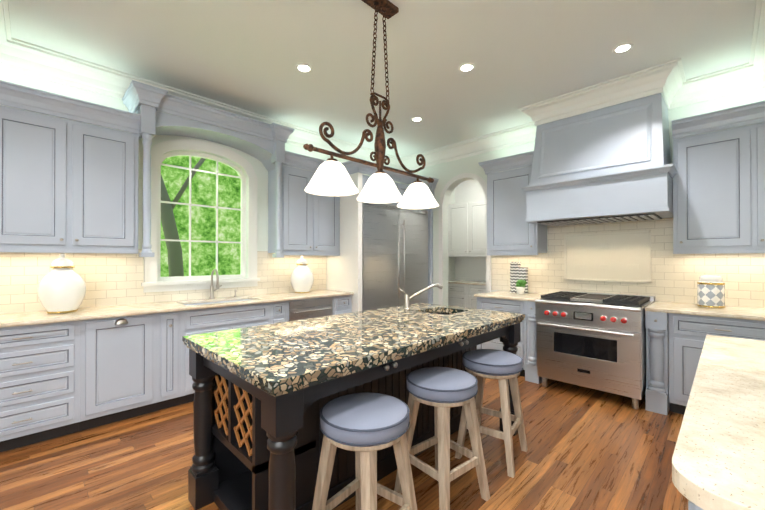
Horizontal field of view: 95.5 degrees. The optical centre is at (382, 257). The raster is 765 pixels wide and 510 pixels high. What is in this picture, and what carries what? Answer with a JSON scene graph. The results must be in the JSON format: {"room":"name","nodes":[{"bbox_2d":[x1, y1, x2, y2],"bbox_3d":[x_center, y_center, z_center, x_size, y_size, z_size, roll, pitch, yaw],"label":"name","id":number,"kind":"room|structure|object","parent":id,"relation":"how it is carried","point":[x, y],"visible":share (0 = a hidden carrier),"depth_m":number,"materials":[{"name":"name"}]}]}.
{"room":"kitchen","nodes":[
{"label":"kitchen","id":0,"kind":"room"},
{"bbox_2d":[0,67,454,313],"bbox_3d":[-1.697,-0.174,4.263,0.200,3.080,9.200,0,0,45],"label":"wall","id":1,"kind":"structure","parent":0,"point":[50,86],"depth_m":3.67,"materials":[{"name":"white paint"}]},
{"bbox_2d":[0,249,325,313],"bbox_3d":[-2.309,0.180,3.495,0.009,0.535,4.250,0,0,45],"label":"backsplash","id":2,"kind":"structure","parent":1,"relation":"attached to","point":[110,279],"depth_m":3.27,"materials":[{"name":"tile"}]},
{"bbox_2d":[0,39,399,169],"bbox_3d":[-1.344,-1.613,4.377,0.150,0.200,4.850,0,0,45],"label":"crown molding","id":3,"kind":"structure","parent":1,"relation":"attached to","point":[31,59],"depth_m":3.19,"materials":[{"name":"white"}]},
{"bbox_2d":[0,80,438,452],"bbox_3d":[-1.491,-0.076,3.809,0.931,2.880,5.848,0,0,45],"label":"kitchen cabinets","id":4,"kind":"object","parent":1,"relation":"in","point":[68,186],"depth_m":3.01,"materials":[{"name":"grey wood"}]},
{"bbox_2d":[37,253,85,313],"bbox_3d":[-2.615,0.201,2.840,0.296,0.484,0.296,0,0,45],"label":"jar","id":5,"kind":"object","parent":4,"relation":"on","point":[61,288],"visible":1,"depth_m":2.76,"materials":[{"name":"white ceramic"}]},
{"bbox_2d":[290,256,313,292],"bbox_3d":[-1.041,0.208,4.497,0.296,0.484,0.296,0,0,45],"label":"jar","id":6,"kind":"object","parent":4,"relation":"on","point":[301,278],"visible":1,"depth_m":4.40,"materials":[{"name":"white ceramic"}]},
{"bbox_2d":[0,375,688,509],"bbox_3d":[0.183,1.357,2.388,5.700,0.001,9.200,0,0,45],"label":"floor","id":7,"kind":"structure","parent":0,"point":[591,449],"depth_m":2.28,"materials":[{"name":"brown wood"}]},
{"bbox_2d":[187,307,524,509],"bbox_3d":[0.008,0.912,2.336,1.009,0.888,2.095,0,0,45],"label":"kitchen island","id":8,"kind":"object","parent":7,"relation":"on","point":[263,394],"depth_m":1.84,"materials":[{"name":"black wood"}]},
{"bbox_2d":[182,303,521,394],"bbox_3d":[0.001,0.471,2.344,1.040,0.060,2.144,0,0,45],"label":"island countertop","id":9,"kind":"structure","parent":8,"relation":"on","point":[266,356],"depth_m":1.87,"materials":[{"name":"multicoloured stone"}]},
{"bbox_2d":[312,392,416,509],"bbox_3d":[-0.079,1.010,1.565,0.402,0.686,0.402,0,0,37],"label":"stool","id":10,"kind":"object","parent":7,"relation":"on","point":[365,426],"visible":1,"depth_m":1.51,"materials":[{"name":"wood"}]},
{"bbox_2d":[362,202,427,310],"bbox_3d":[0.027,0.303,5.289,0.737,2.135,1.410,0,0,45],"label":"fridge","id":11,"kind":"object","parent":7,"relation":"on","point":[394,248],"visible":0.54,"depth_m":4.98,"materials":[{"name":"silver metal"}]},
{"bbox_2d":[394,367,489,509],"bbox_3d":[0.337,1.012,1.984,0.402,0.686,0.402,0,0,-39],"label":"stool","id":12,"kind":"object","parent":7,"relation":"on","point":[442,390],"visible":0.94,"depth_m":1.90,"materials":[{"name":"wood"}]},
{"bbox_2d":[448,283,467,307],"bbox_3d":[1.565,0.936,6.938,0.613,0.884,0.575,0,0,45],"label":"base cabinet","id":13,"kind":"object","parent":7,"relation":"on","point":[457,292],"depth_m":6.65,"materials":[{"name":"white wood"}]},
{"bbox_2d":[448,280,485,286],"bbox_3d":[2.208,0.475,6.278,2.460,0.030,0.608,0,0,45],"label":"countertop","id":14,"kind":"structure","parent":13,"relation":"on","point":[478,284],"depth_m":6.61,"materials":[{"name":"beige stone"}]},
{"bbox_2d":[468,283,485,308],"bbox_3d":[2.000,0.934,6.506,0.614,0.884,0.575,0,0,45],"label":"base cabinet","id":15,"kind":"object","parent":7,"relation":"on","point":[472,289],"depth_m":6.42,"materials":[{"name":"white wood"}]},
{"bbox_2d":[455,349,527,477],"bbox_3d":[0.759,1.014,2.410,0.403,0.686,0.403,0,0,35],"label":"stool","id":16,"kind":"object","parent":7,"relation":"on","point":[502,367],"visible":0.98,"depth_m":2.30,"materials":[{"name":"wood"}]},
{"bbox_2d":[474,296,537,379],"bbox_3d":[1.623,0.924,4.352,0.620,0.885,0.665,0,0,45],"label":"base cabinet","id":17,"kind":"object","parent":7,"relation":"on","point":[527,346],"depth_m":3.92,"materials":[{"name":"grey wood"}]},
{"bbox_2d":[474,292,543,303],"bbox_3d":[1.665,0.465,4.289,0.790,0.030,0.698,0,0,45],"label":"countertop","id":18,"kind":"structure","parent":17,"relation":"on","point":[489,295],"depth_m":4.17,"materials":[{"name":"beige stone"}]},
{"bbox_2d":[510,262,527,293],"bbox_3d":[1.752,0.250,4.454,0.095,0.400,0.225,0,0,-39],"label":"canisters","id":19,"kind":"object","parent":18,"relation":"on","point":[518,271],"visible":0.83,"depth_m":4.46,"materials":[{"name":"white ceramic"}]},
{"bbox_2d":[516,280,526,293],"bbox_3d":[1.722,0.359,4.318,0.140,0.181,0.109,0,0,45],"label":"potted plant","id":20,"kind":"object","parent":18,"relation":"on","point":[520,286],"visible":1,"depth_m":4.29,"materials":[{"name":"green plant"}]},
{"bbox_2d":[535,291,654,409],"bbox_3d":[2.202,0.879,3.615,0.906,0.968,0.878,0,0,45],"label":"range","id":21,"kind":"object","parent":7,"relation":"on","point":[596,341],"visible":0.96,"depth_m":3.31,"materials":[{"name":"silver metal"}]},
{"bbox_2d":[666,312,764,414],"bbox_3d":[2.964,0.918,3.020,0.680,0.885,0.665,0,0,45],"label":"base cabinet","id":22,"kind":"object","parent":7,"relation":"on","point":[685,335],"depth_m":2.94,"materials":[{"name":"grey wood"}]},
{"bbox_2d":[646,301,764,319],"bbox_3d":[3.207,0.458,2.758,1.717,0.030,0.698,0,0,45],"label":"countertop","id":23,"kind":"structure","parent":22,"relation":"on","point":[729,312],"depth_m":2.94,"materials":[{"name":"beige stone"}]},
{"bbox_2d":[697,275,724,307],"bbox_3d":[2.974,0.298,3.146,0.185,0.291,0.185,0,0,45],"label":"canister","id":24,"kind":"object","parent":23,"relation":"on","point":[710,291],"visible":1,"depth_m":3.08,"materials":[{"name":"white ceramic"}]},
{"bbox_2d":[672,334,764,509],"bbox_3d":[1.665,0.892,0.891,1.276,0.915,1.860,0,0,45],"label":"countertop","id":25,"kind":"structure","parent":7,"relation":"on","point":[718,459],"depth_m":0.87,"materials":[{"name":"beige stone"}]},
{"bbox_2d":[8,0,755,157],"bbox_3d":[0.183,-1.723,2.403,5.700,0.001,9.200,0,0,45],"label":"ceiling","id":26,"kind":"structure","parent":0,"point":[248,55],"depth_m":2.85,"materials":[{"name":"white paint"}]},
{"bbox_2d":[296,63,311,72],"bbox_3d":[-0.710,-1.715,3.142,0.144,0.008,0.144,0,0,45],"label":"recessed light","id":27,"kind":"object","parent":26,"relation":"in","point":[304,68],"visible":1,"depth_m":3.14,"materials":[{"name":"white"}]},
{"bbox_2d":[303,0,438,208],"bbox_3d":[-0.016,-1.057,2.334,0.316,1.331,1.194,0,0,45],"label":"chandelier","id":28,"kind":"object","parent":26,"relation":"hanging from","point":[331,176],"visible":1,"depth_m":2.29,"materials":[{"name":"glass"}]},
{"bbox_2d":[411,117,422,121],"bbox_3d":[0.427,-1.710,4.288,0.144,0.008,0.144,0,0,45],"label":"recessed light","id":29,"kind":"object","parent":26,"relation":"in","point":[416,119],"visible":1,"depth_m":4.29,"materials":[{"name":"white"}]},
{"bbox_2d":[459,63,474,71],"bbox_3d":[0.760,-1.715,3.133,0.144,0.008,0.144,0,0,45],"label":"recessed light","id":30,"kind":"object","parent":26,"relation":"in","point":[466,67],"visible":1,"depth_m":3.13,"materials":[{"name":"white"}]},
{"bbox_2d":[612,43,633,53],"bbox_3d":[1.971,-1.717,2.848,0.144,0.008,0.144,0,0,45],"label":"recessed light","id":31,"kind":"object","parent":26,"relation":"in","point":[622,48],"visible":1,"depth_m":2.84,"materials":[{"name":"white"}]},
{"bbox_2d":[455,179,485,280],"bbox_3d":[2.360,-0.164,6.575,2.900,3.080,0.002,0,0,45],"label":"wall","id":32,"kind":"structure","parent":0,"point":[470,268],"depth_m":7.12,"materials":[{"name":"white paint"}]},
{"bbox_2d":[448,199,485,254],"bbox_3d":[1.785,-0.577,6.902,0.987,1.050,0.325,0,0,45],"label":"upper cabinet","id":33,"kind":"object","parent":32,"relation":"attached to","point":[466,229],"depth_m":6.80,"materials":[{"name":"white wood"}]},
{"bbox_2d":[400,87,764,305],"bbox_3d":[2.262,-0.174,4.312,5.450,3.080,0.150,0,0,45],"label":"wall","id":34,"kind":"structure","parent":0,"point":[444,173],"depth_m":5.18,"materials":[{"name":"white paint"}]},
{"bbox_2d":[439,173,490,304],"bbox_3d":[1.216,0.048,5.231,0.890,2.645,0.017,0,0,45],"label":"door frame","id":35,"kind":"structure","parent":34,"relation":"attached to","point":[480,180],"depth_m":5.41,"materials":[{"name":"white"}]},
{"bbox_2d":[400,127,535,170],"bbox_3d":[1.213,-1.610,5.135,2.410,0.200,0.170,0,0,45],"label":"crown molding","id":36,"kind":"structure","parent":34,"relation":"attached to","point":[510,137],"depth_m":5.07,"materials":[{"name":"white wood"}]},
{"bbox_2d":[478,151,546,255],"bbox_3d":[1.675,-0.666,4.498,0.736,1.205,0.394,0,0,45],"label":"upper cabinet","id":37,"kind":"object","parent":34,"relation":"attached to","point":[508,233],"depth_m":4.38,"materials":[{"name":"grey wood"}]},
{"bbox_2d":[521,93,676,225],"bbox_3d":[2.271,-1.051,3.693,1.316,1.328,0.698,0,0,45],"label":"range hood","id":38,"kind":"object","parent":34,"relation":"attached to","point":[612,164],"visible":0.98,"depth_m":3.44,"materials":[{"name":"grey wood"}]},
{"bbox_2d":[491,218,764,307],"bbox_3d":[2.799,-0.005,3.654,3.558,0.905,0.025,0,0,45],"label":"backsplash","id":39,"kind":"structure","parent":34,"relation":"attached to","point":[638,257],"depth_m":3.77,"materials":[{"name":"tile"}]},
{"bbox_2d":[667,63,747,109],"bbox_3d":[3.058,-1.618,3.304,0.550,0.200,0.170,0,0,45],"label":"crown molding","id":40,"kind":"structure","parent":34,"relation":"attached to","point":[732,80],"depth_m":3.25,"materials":[{"name":"white"}]},
{"bbox_2d":[672,120,757,251],"bbox_3d":[3.031,-0.594,3.200,0.522,1.049,0.325,0,0,45],"label":"upper cabinet","id":41,"kind":"object","parent":34,"relation":"attached to","point":[719,192],"depth_m":3.06,"materials":[{"name":"grey wood"}]},
{"bbox_2d":[748,0,764,90],"bbox_3d":[1.672,-1.627,1.382,0.150,0.200,4.850,0,0,45],"label":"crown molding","id":42,"kind":"structure","parent":34,"relation":"attached to","point":[756,65],"depth_m":2.84,"materials":[{"name":"white"}]},
{"bbox_2d":[758,120,764,251],"bbox_3d":[3.396,-0.596,2.838,0.506,1.049,0.325,0,0,45],"label":"upper cabinet","id":43,"kind":"object","parent":34,"relation":"attached to","point":[761,126],"depth_m":2.87,"materials":[{"name":"grey wood"}]},
{"label":"outside","id":44,"kind":"structure","parent":0,"visible":0},
{"bbox_2d":[160,156,240,276],"bbox_3d":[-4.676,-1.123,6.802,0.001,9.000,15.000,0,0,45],"label":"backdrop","id":45,"kind":"structure","parent":44,"point":[203,225],"depth_m":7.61,"materials":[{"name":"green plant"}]},
{"bbox_3d":[-0.362,-1.626,1.711,5.300,0.199,7.250,0,0,45],"label":"ceiling","id":46,"kind":"structure","parent":0,"visible":0},
{"bbox_2d":[0,0,15,63],"bbox_3d":[-1.499,-1.628,1.219,4.080,0.200,0.150,0,0,45],"label":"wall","id":47,"kind":"structure","parent":46,"relation":"attached to","point":[7,43],"depth_m":2.69,"materials":[{"name":"white paint"}]},
{"bbox_2d":[528,128,535,135],"bbox_3d":[1.839,-1.614,4.162,0.150,0.200,0.330,0,0,45],"label":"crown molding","id":48,"kind":"structure","parent":46,"relation":"attached to","point":[531,131],"depth_m":4.47,"materials":[{"name":"white"}]},
{"bbox_2d":[516,58,683,131],"bbox_3d":[2.117,-1.617,3.541,1.420,0.200,0.160,0,0,45],"label":"crown molding","id":49,"kind":"structure","parent":46,"relation":"attached to","point":[672,84],"depth_m":3.43,"materials":[{"name":"white wood"}]},
{"bbox_2d":[663,73,687,107],"bbox_3d":[2.740,-1.618,3.267,0.150,0.200,0.330,0,0,45],"label":"wall","id":50,"kind":"structure","parent":46,"relation":"attached to","point":[673,97],"depth_m":3.44,"materials":[{"name":"white paint"}]},
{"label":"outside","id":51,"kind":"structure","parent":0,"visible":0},
{"bbox_2d":[161,158,205,276],"bbox_3d":[-3.512,-0.433,5.835,0.258,5.228,1.786,0,0,45],"label":"trunk","id":52,"kind":"object","parent":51,"point":[174,252],"visible":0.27,"depth_m":5.76,"materials":[{"name":"grey plant"}]}
]}

